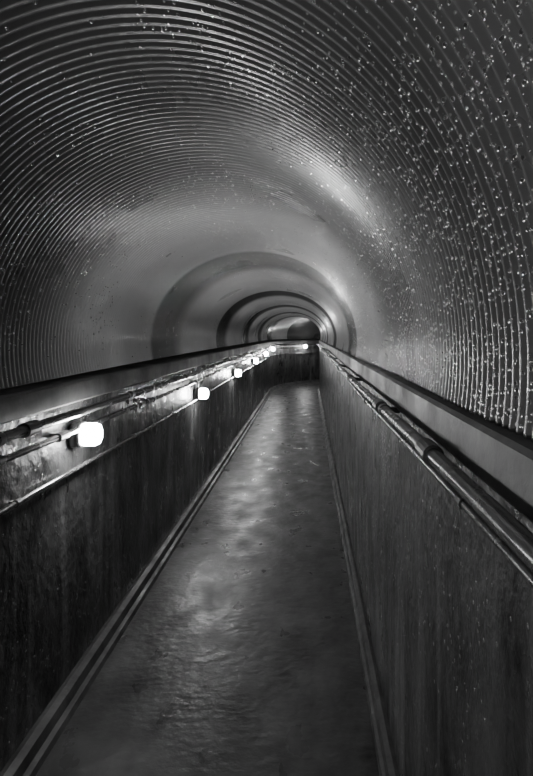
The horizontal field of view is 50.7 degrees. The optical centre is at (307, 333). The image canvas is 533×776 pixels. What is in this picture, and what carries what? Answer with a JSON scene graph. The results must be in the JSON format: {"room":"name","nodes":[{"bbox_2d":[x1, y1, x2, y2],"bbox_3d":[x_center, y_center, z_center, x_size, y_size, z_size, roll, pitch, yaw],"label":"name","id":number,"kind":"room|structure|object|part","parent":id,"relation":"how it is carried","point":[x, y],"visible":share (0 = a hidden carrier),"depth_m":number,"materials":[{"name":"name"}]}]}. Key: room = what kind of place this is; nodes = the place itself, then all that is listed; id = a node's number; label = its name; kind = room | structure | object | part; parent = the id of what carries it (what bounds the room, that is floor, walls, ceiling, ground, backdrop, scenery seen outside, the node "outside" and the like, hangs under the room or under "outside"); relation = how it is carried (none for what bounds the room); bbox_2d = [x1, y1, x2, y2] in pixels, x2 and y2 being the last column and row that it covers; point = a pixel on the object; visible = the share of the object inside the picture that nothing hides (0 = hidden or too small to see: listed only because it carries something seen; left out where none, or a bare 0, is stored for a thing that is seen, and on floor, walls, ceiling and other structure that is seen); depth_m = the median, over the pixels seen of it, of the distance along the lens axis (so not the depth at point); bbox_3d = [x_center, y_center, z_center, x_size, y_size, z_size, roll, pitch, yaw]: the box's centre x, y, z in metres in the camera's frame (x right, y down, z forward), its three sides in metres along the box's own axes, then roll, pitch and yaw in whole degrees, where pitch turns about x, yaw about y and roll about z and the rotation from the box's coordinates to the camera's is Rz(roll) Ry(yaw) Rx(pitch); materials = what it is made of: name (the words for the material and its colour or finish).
{"room":"underground passage","nodes":[
{"label":"underground passage","id":0,"kind":"room"},
{"bbox_2d":[0,343,318,771],"bbox_3d":[-0.363,0.897,8.668,5.343,1.205,23.934,0,0,16],"label":"wall","id":1,"kind":"structure","parent":0,"point":[71,552],"depth_m":2.62,"materials":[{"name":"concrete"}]},
{"bbox_2d":[68,421,102,447],"bbox_3d":[-0.948,0.430,2.400,0.124,0.108,0.100,0,0,0],"label":"lamp","id":2,"kind":"object","parent":1,"relation":"attached to","point":[91,434],"visible":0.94,"depth_m":2.36,"materials":[{"name":"glass"}]},
{"bbox_3d":[-0.925,0.430,2.400,0.078,0.095,0.088,0,0,0],"label":"glass","id":3,"kind":"part","parent":2,"relation":"part of","materials":[{"name":"white glass"}]},
{"bbox_2d":[0,347,311,465],"bbox_3d":[-0.227,0.402,8.514,5.031,0.045,23.514,0,0,16],"label":"conduit pipe","id":4,"kind":"object","parent":1,"relation":"attached to","point":[65,434],"visible":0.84,"depth_m":2.54,"materials":[{"name":"metal"}]},
{"bbox_2d":[0,344,316,445],"bbox_3d":[-0.212,0.324,8.504,5.031,0.057,23.496,0,0,16],"label":"handrail","id":5,"kind":"object","parent":1,"relation":"attached to","point":[30,428],"visible":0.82,"depth_m":2.40,"materials":[{"name":"metal"}]},
{"bbox_2d":[0,352,318,515],"bbox_3d":[-0.235,0.576,8.524,5.020,0.038,23.534,0,0,16],"label":"conduit pipe","id":6,"kind":"object","parent":1,"relation":"attached to","point":[13,504],"visible":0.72,"depth_m":2.50,"materials":[{"name":"metal"}]},
{"bbox_2d":[0,340,318,424],"bbox_3d":[-0.353,0.245,8.661,5.342,0.100,23.922,0,0,16],"label":"ledge","id":7,"kind":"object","parent":1,"relation":"attached to","point":[22,401],"depth_m":2.70,"materials":[{"name":"concrete"}]},
{"bbox_2d":[0,380,399,775],"bbox_3d":[0.355,1.467,8.368,6.286,0.066,23.596,0,0,16],"label":"baseboard","id":8,"kind":"structure","parent":1,"relation":"attached to","point":[28,758],"depth_m":2.60,"materials":[{"name":"concrete"}]},
{"bbox_2d":[194,382,208,399],"bbox_3d":[-0.948,0.493,4.980,0.124,0.182,0.100,0,0,0],"label":"lamp","id":9,"kind":"object","parent":1,"relation":"attached to","point":[199,393],"visible":0.95,"depth_m":4.94,"materials":[{"name":"glass"}]},
{"bbox_3d":[-0.925,0.530,4.980,0.078,0.095,0.088,0,0,0],"label":"glass","id":10,"kind":"part","parent":9,"relation":"part of","materials":[{"name":"white glass"}]},
{"bbox_2d":[232,365,241,376],"bbox_3d":[-0.948,0.488,7.450,0.124,0.172,0.100,0,0,0],"label":"lamp","id":11,"kind":"object","parent":1,"relation":"attached to","point":[236,373],"visible":0.96,"depth_m":7.41,"materials":[{"name":"glass"}]},
{"bbox_3d":[-0.925,0.520,7.450,0.078,0.095,0.088,0,0,0],"label":"glass","id":12,"kind":"part","parent":11,"relation":"part of","materials":[{"name":"white glass"}]},
{"bbox_2d":[251,358,257,363],"bbox_3d":[-0.948,0.468,10.000,0.124,0.132,0.100,0,0,0],"label":"lamp","id":13,"kind":"object","parent":1,"relation":"attached to","point":[253,360],"visible":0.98,"depth_m":9.96,"materials":[{"name":"glass"}]},
{"bbox_2d":[36,382,378,775],"bbox_3d":[0.274,1.555,8.355,5.885,0.130,23.684,0,0,14],"label":"floor","id":14,"kind":"structure","parent":0,"point":[241,657],"depth_m":2.67,"materials":[{"name":"concrete"}]},
{"bbox_2d":[0,0,532,441],"bbox_3d":[2.276,-0.272,7.874,6.668,0.964,22.748,0,0,0],"label":"ceiling","id":15,"kind":"structure","parent":0,"point":[88,305],"depth_m":1.50,"materials":[{"name":"metal"}]},
{"bbox_2d":[5,0,532,416],"bbox_3d":[-0.357,-0.306,3.012,1.390,0.866,5.105,0,0,0],"label":"water droplets","id":16,"kind":"object","parent":15,"relation":"attached to","point":[234,2],"visible":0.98,"depth_m":1.03},
{"bbox_2d":[319,346,532,775],"bbox_3d":[0.924,0.873,7.697,4.584,1.255,22.069,0,0,13],"label":"wall","id":17,"kind":"structure","parent":0,"point":[450,618],"depth_m":1.36,"materials":[{"name":"concrete"}]},
{"bbox_2d":[317,342,532,571],"bbox_3d":[0.751,0.246,7.778,4.443,0.053,22.110,0,0,14],"label":"pipe","id":18,"kind":"object","parent":17,"relation":"attached to","point":[505,525],"visible":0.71,"depth_m":0.87,"materials":[{"name":"metal"}]},
{"bbox_2d":[319,340,532,522],"bbox_3d":[0.909,0.196,7.707,4.590,0.096,22.088,0,0,13],"label":"ledge","id":19,"kind":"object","parent":17,"relation":"attached to","point":[502,459],"depth_m":1.02,"materials":[{"name":"concrete"}]},
{"bbox_2d":[320,348,532,587],"bbox_3d":[0.773,0.305,7.760,4.421,0.034,22.071,0,0,14],"label":"conduit pipe","id":20,"kind":"object","parent":17,"relation":"attached to","point":[516,562],"visible":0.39,"depth_m":0.94,"materials":[{"name":"metal"}]}
]}

